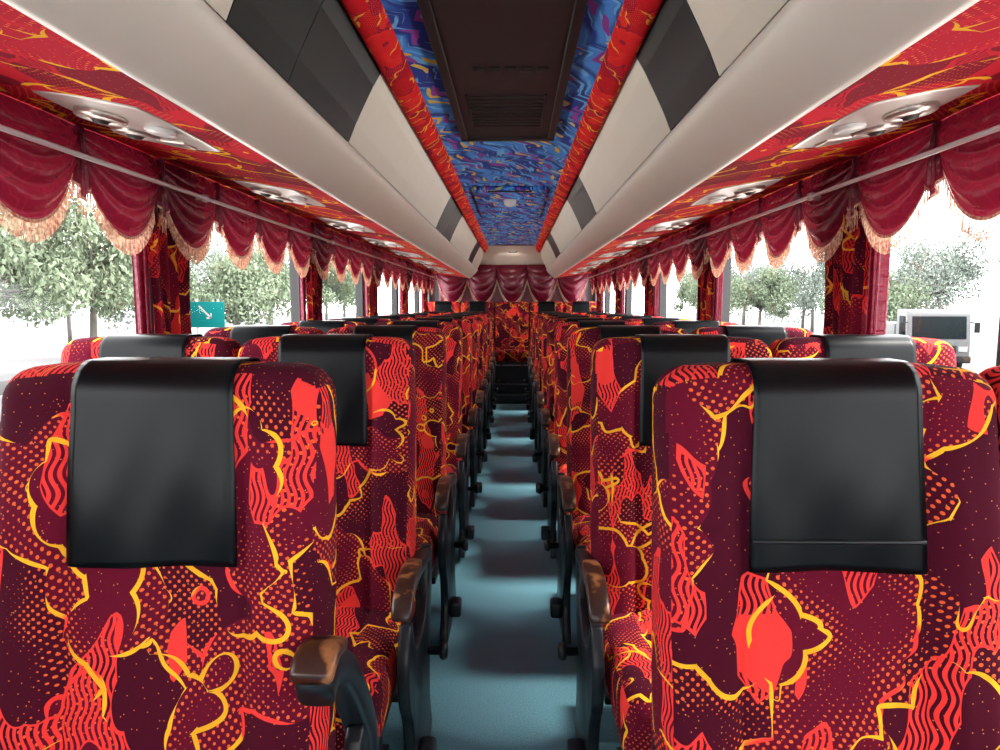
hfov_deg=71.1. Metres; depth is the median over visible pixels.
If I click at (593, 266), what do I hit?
panel
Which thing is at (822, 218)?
curtain valance
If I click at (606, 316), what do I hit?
seat
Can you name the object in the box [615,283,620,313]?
window curtain
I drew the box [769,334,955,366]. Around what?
seat
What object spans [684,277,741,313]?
tree
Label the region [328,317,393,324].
seat
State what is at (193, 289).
tree
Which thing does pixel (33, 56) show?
trim
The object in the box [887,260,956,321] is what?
tree
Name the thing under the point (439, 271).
panel
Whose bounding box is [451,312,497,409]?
seat
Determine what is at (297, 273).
window
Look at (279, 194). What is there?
panel
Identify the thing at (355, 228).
reading lamp
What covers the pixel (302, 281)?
window curtain
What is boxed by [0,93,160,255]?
curtain valance
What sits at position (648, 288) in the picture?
window curtain
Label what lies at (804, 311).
tree
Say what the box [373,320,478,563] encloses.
seat
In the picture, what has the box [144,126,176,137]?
reading lamp
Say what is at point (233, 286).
tree
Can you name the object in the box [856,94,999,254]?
curtain valance
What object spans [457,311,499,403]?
seat
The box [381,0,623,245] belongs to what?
ceiling
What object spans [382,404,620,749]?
floor
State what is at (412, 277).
curtain valance
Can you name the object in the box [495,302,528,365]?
seat
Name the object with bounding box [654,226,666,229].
reading lamp
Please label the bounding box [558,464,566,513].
cushion
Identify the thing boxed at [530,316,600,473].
seat
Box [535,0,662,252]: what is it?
trim
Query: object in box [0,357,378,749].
seat
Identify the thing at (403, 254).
panel
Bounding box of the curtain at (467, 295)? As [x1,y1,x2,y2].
[439,282,585,304]
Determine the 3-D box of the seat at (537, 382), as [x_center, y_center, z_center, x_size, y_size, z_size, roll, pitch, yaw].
[0.537,0.067,6.167,0.577,1.196,0.779,0,6,1]
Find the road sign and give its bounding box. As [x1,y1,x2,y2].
[190,299,224,333]
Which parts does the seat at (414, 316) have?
backrest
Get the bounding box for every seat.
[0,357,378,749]
[61,334,241,362]
[204,325,324,344]
[238,334,447,749]
[281,320,366,333]
[327,325,467,641]
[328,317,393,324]
[364,316,413,319]
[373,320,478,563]
[380,314,426,318]
[403,318,485,511]
[404,313,436,315]
[416,312,445,314]
[420,316,489,473]
[426,311,451,313]
[428,301,459,312]
[434,314,493,448]
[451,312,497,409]
[452,313,495,426]
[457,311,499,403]
[460,301,494,356]
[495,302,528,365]
[524,311,565,403]
[525,312,572,415]
[526,313,579,428]
[528,314,587,449]
[529,301,563,356]
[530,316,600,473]
[533,318,618,507]
[537,321,643,566]
[544,325,687,644]
[558,334,771,749]
[564,301,595,312]
[578,312,606,314]
[585,313,618,316]
[594,314,641,318]
[607,316,663,320]
[625,318,694,324]
[651,321,737,333]
[651,358,999,749]
[690,325,812,346]
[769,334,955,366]
[979,366,999,461]
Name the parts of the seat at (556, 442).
recline lever, frame, leg, backrest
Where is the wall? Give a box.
[430,274,594,365]
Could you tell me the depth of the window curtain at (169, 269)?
2.33 m
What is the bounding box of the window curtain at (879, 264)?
[865,232,890,333]
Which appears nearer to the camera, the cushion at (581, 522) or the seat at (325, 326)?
the cushion at (581, 522)
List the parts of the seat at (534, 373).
frame, backrest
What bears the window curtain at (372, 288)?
hanging from the rail at (150, 288)
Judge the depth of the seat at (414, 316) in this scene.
6.29 m
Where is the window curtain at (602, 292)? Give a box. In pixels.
[600,285,603,311]
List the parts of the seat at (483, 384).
backrest, frame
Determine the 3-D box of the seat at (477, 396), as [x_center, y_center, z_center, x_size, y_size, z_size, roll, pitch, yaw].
[-0.368,0.152,5.309,0.577,1.196,0.779,0,6,1]
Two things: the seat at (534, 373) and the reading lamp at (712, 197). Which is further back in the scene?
the seat at (534, 373)
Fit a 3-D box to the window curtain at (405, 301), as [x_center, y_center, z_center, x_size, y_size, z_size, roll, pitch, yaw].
[-1.010,-0.801,7.446,0.052,0.770,0.295,0,6,1]
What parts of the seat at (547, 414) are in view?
recline lever, frame, backrest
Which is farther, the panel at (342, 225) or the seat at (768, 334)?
the panel at (342, 225)
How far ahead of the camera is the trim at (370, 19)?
2.26 m
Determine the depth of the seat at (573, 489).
2.73 m
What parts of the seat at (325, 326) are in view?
backrest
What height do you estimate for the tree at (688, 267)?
9.249 m
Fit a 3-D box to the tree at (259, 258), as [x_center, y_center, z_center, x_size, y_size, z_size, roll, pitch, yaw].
[-15.309,-5.390,46.721,6.284,6.412,4.275,-1,6,-15]
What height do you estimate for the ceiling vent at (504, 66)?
0.030 m
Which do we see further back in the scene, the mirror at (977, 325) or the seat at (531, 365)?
the mirror at (977, 325)
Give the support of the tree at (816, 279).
on the ground
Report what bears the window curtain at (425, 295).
hanging from the rail at (150, 288)
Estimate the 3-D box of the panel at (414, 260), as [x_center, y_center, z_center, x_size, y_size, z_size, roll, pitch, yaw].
[-0.754,-1.117,6.890,0.249,0.066,0.470,0,6,3]
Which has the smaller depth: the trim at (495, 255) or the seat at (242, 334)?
the seat at (242, 334)
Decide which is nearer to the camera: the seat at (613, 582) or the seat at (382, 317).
the seat at (613, 582)
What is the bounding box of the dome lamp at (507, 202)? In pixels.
[504,199,515,206]
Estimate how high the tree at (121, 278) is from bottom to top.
6.121 m
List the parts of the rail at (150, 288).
curtain rail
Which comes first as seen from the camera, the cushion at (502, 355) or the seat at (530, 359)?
the seat at (530, 359)
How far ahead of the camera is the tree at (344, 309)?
69.82 m
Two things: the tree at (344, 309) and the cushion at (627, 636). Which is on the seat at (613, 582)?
the cushion at (627, 636)
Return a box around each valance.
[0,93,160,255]
[157,159,312,277]
[311,222,373,285]
[372,247,406,289]
[405,261,426,292]
[426,269,434,293]
[437,264,587,301]
[590,269,597,293]
[597,260,617,292]
[616,247,649,290]
[648,221,708,285]
[707,156,860,277]
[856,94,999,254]
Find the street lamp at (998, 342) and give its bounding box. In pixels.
[996,316,999,365]
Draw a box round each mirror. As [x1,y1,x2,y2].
[899,322,907,331]
[970,322,979,332]
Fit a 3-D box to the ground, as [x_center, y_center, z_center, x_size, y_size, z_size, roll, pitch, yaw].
[1.576,-5.479,79.835,300.000,0.001,280.000,0,6,1]
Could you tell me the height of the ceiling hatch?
0.080 m
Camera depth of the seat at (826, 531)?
0.99 m
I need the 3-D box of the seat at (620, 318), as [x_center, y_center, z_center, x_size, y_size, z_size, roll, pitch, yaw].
[1.052,0.155,5.281,0.488,1.196,0.779,0,6,1]
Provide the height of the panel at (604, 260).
0.066 m
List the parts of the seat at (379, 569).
backrest, leg, frame, armrest, recline lever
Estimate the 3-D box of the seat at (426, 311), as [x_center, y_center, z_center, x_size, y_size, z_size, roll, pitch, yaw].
[-0.831,-0.198,8.822,0.488,1.196,0.779,0,6,1]
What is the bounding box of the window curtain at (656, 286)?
[652,274,658,316]
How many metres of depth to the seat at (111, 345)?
1.90 m
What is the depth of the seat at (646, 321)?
4.50 m
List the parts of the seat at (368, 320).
backrest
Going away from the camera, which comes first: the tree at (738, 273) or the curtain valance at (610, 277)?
the curtain valance at (610, 277)
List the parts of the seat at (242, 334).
backrest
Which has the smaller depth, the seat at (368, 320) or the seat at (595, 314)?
the seat at (368, 320)
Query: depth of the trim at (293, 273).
4.12 m
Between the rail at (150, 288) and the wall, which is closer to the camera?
the rail at (150, 288)
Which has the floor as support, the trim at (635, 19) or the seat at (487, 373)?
the seat at (487, 373)
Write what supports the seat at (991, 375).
on the floor
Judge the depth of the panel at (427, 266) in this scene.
7.82 m
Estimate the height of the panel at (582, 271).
0.066 m
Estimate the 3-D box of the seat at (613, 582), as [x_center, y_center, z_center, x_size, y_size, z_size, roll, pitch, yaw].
[0.448,0.504,1.790,0.577,1.196,0.779,0,6,1]
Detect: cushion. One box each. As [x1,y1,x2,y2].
[335,606,400,749]
[415,513,438,593]
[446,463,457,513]
[495,349,528,361]
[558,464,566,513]
[573,514,589,553]
[602,610,651,749]
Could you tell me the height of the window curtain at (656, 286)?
0.770 m
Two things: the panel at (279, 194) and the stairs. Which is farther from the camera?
the stairs
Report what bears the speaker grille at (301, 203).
attached to the panel at (279, 194)
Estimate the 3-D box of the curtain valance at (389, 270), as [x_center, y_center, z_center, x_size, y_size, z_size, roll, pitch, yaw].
[-0.992,-0.952,6.475,0.048,0.317,1.737,0,6,1]
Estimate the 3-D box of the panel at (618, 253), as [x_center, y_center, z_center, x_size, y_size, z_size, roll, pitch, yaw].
[0.952,-1.010,5.811,0.249,0.066,0.470,0,6,3]
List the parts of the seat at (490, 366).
backrest, frame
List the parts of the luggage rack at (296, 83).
door, smoked panel, smoked panel, door, smoked panel, smoked panel, door, smoked panel, door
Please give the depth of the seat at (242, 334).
2.78 m
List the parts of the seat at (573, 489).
recline lever, frame, armrest, backrest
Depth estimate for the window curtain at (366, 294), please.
5.58 m
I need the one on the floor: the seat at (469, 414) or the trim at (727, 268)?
the seat at (469, 414)
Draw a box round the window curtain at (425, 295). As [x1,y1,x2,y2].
[423,286,427,311]
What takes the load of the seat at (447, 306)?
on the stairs
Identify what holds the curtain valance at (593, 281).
hanging from the window at (660, 274)
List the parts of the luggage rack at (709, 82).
door, smoked panel, door, smoked panel, door, smoked panel, door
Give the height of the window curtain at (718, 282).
0.770 m
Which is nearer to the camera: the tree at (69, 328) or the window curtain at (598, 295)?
the window curtain at (598, 295)
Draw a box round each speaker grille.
[160,140,196,149]
[293,201,310,205]
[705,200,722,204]
[814,136,851,146]
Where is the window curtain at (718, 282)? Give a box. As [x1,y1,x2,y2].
[713,271,722,321]
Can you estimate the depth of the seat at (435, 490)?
2.74 m
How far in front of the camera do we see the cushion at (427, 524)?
2.58 m
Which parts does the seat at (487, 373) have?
backrest, frame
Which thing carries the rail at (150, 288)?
in the wall
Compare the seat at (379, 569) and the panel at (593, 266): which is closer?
the seat at (379, 569)
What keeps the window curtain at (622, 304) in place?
hanging from the wall
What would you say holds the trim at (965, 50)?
attached to the wall
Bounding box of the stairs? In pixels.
[495,366,527,403]
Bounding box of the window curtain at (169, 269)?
[146,201,191,333]
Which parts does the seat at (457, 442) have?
backrest, frame, armrest, recline lever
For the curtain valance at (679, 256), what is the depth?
4.47 m
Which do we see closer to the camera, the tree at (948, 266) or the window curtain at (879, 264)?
the window curtain at (879, 264)
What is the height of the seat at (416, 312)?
1.196 m
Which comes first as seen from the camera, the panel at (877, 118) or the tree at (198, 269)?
the panel at (877, 118)
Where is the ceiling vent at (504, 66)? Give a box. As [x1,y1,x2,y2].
[417,0,587,141]
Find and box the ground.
[0,313,999,419]
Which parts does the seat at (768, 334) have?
backrest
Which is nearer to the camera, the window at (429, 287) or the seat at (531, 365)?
the seat at (531, 365)
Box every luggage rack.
[1,0,482,277]
[541,0,979,277]
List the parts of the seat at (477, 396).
backrest, frame, recline lever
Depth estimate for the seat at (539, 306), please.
9.88 m
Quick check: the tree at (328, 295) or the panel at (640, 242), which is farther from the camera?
the tree at (328, 295)
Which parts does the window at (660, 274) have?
curtain rail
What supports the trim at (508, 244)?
attached to the wall
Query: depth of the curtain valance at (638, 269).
6.19 m
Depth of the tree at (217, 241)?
58.60 m
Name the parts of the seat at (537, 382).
frame, backrest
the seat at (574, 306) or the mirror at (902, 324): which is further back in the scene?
the mirror at (902, 324)
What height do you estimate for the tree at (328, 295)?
6.915 m
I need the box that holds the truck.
[886,309,979,367]
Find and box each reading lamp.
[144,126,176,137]
[288,196,306,202]
[352,227,364,230]
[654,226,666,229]
[708,195,727,200]
[832,123,866,134]
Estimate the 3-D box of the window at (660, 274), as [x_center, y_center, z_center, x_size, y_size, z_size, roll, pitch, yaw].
[1.187,-0.433,3.903,0.224,0.720,12.500,0,6,1]
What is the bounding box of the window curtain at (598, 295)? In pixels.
[596,286,600,311]
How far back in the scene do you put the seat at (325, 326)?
3.66 m
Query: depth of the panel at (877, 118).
1.53 m
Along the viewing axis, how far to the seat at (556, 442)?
3.61 m
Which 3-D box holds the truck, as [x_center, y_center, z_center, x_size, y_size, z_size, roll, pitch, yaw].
[17.059,-1.531,28.603,2.660,2.319,5.350,2,6,15]
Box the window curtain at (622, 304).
[620,281,624,313]
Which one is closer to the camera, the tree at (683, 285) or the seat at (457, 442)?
the seat at (457, 442)
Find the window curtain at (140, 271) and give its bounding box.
[131,236,150,333]
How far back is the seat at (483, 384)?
6.25 m
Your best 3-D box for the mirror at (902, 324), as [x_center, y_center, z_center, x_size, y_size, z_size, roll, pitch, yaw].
[15.289,-1.824,26.452,0.351,0.410,0.096,0,6,-1]
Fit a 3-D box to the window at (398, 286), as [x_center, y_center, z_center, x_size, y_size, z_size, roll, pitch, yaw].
[-1.096,-0.879,8.378,0.030,0.720,1.680,0,6,1]
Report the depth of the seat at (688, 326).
3.62 m
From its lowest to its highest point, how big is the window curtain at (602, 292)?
0.770 m
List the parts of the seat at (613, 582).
recline lever, armrest, frame, backrest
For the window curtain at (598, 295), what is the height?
0.770 m
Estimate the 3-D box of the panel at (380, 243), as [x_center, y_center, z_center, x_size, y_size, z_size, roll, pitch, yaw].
[-0.797,-0.909,4.800,0.249,0.066,0.470,0,6,3]
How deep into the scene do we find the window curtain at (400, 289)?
7.26 m
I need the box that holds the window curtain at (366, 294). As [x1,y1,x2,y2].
[364,280,368,315]
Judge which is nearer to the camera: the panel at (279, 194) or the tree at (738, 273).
the panel at (279, 194)
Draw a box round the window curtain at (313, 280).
[306,254,322,319]
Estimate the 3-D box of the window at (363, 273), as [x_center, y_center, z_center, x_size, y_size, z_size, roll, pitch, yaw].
[-1.130,-0.711,6.686,0.030,0.720,1.680,0,6,1]
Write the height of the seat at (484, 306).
1.112 m
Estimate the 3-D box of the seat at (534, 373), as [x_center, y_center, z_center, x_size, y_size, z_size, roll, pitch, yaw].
[0.554,-0.021,7.042,0.577,1.196,0.779,0,6,1]
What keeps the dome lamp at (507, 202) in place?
attached to the ceiling hatch
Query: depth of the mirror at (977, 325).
25.79 m
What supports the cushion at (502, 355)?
on the seat at (511, 318)
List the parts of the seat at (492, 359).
backrest, frame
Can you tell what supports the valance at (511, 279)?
hanging from the wall
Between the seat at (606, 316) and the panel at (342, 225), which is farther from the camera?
the seat at (606, 316)
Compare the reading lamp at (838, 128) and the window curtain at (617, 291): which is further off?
the window curtain at (617, 291)
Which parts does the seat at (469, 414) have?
backrest, leg, frame, recline lever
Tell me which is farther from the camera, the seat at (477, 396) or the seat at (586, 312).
the seat at (586, 312)
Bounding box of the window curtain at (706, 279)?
[697,253,713,320]
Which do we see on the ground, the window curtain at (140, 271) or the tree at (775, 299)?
the tree at (775, 299)
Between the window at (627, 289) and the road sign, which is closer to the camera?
the window at (627, 289)
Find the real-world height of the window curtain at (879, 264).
0.770 m
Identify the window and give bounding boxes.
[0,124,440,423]
[297,273,299,321]
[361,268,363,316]
[363,273,397,315]
[398,286,418,313]
[419,287,429,311]
[584,124,999,316]
[605,285,625,311]
[625,289,627,313]
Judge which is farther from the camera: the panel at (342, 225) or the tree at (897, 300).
the tree at (897, 300)
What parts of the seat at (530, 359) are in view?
frame, backrest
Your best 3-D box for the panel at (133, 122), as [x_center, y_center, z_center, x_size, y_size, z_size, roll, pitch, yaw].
[-0.860,-0.596,1.667,0.249,0.066,0.470,0,6,3]
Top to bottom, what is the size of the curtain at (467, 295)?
0.830 m
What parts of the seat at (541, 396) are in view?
recline lever, frame, backrest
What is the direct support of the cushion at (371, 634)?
on the seat at (379, 569)
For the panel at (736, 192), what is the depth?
2.57 m
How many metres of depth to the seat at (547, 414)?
4.49 m
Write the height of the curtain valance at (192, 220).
0.317 m
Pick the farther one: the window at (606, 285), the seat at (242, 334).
the window at (606, 285)
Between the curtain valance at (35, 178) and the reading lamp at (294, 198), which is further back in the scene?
the reading lamp at (294, 198)
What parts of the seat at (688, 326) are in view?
backrest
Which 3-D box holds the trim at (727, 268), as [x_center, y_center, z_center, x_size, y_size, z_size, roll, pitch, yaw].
[1.313,-0.457,4.099,0.050,0.730,10.280,0,6,1]
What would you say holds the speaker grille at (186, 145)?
attached to the panel at (133, 122)
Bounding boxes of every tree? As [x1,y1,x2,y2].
[0,186,98,328]
[1,204,133,336]
[4,237,99,342]
[79,241,202,321]
[97,240,225,331]
[190,254,290,326]
[191,236,271,325]
[224,247,306,324]
[253,246,289,324]
[288,260,355,319]
[322,278,355,317]
[671,262,692,304]
[672,275,697,320]
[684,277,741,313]
[730,267,800,324]
[730,273,770,321]
[731,252,784,324]
[763,268,824,327]
[766,245,824,332]
[818,268,933,321]
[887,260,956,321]
[890,227,999,308]
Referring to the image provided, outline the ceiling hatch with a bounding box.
[471,186,547,218]
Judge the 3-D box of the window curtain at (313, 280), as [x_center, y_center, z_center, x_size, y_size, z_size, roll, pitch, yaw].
[-1.078,-0.464,4.064,0.052,0.770,0.295,0,6,1]
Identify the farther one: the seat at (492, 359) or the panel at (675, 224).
the seat at (492, 359)
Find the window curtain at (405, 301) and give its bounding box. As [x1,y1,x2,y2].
[402,282,408,313]
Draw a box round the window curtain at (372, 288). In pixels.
[368,271,377,315]
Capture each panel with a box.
[33,90,220,151]
[233,180,325,206]
[316,217,374,232]
[361,237,404,247]
[390,250,422,257]
[409,258,436,264]
[424,265,446,269]
[435,270,453,273]
[569,269,589,273]
[577,265,598,269]
[586,258,613,264]
[599,249,631,256]
[617,236,659,246]
[643,216,702,231]
[690,178,782,205]
[790,85,979,148]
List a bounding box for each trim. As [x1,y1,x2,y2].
[0,0,467,277]
[289,254,417,321]
[340,0,487,252]
[479,246,543,264]
[491,244,532,245]
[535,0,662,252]
[556,0,999,277]
[606,249,731,321]
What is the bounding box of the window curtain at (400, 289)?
[399,281,401,313]
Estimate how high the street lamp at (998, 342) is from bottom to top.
7.860 m
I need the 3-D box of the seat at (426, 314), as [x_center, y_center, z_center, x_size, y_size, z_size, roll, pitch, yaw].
[-0.866,-0.023,7.071,0.488,1.196,0.779,0,6,1]
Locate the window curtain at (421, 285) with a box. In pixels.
[421,285,422,311]
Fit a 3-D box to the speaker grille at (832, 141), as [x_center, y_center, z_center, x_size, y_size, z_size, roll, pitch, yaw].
[0.853,-0.600,1.792,0.070,0.012,0.070,-9,5,2]
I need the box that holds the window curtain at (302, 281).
[299,272,306,320]
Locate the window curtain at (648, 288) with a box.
[644,274,652,315]
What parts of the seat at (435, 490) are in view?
backrest, leg, frame, armrest, recline lever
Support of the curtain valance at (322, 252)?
hanging from the rail at (150, 288)
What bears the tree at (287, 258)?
on the ground
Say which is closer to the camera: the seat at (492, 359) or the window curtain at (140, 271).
the window curtain at (140, 271)
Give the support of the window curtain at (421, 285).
hanging from the wall
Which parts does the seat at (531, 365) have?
frame, backrest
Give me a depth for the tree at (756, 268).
80.66 m
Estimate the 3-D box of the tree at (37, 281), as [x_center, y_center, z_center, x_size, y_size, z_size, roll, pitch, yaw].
[-13.023,-2.551,17.473,5.222,6.569,5.534,-3,6,-24]
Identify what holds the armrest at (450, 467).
on the seat at (457, 442)
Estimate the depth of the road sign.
26.06 m
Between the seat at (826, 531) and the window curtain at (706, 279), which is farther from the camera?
the window curtain at (706, 279)
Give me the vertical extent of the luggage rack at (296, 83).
0.345 m
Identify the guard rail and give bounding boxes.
[0,380,9,394]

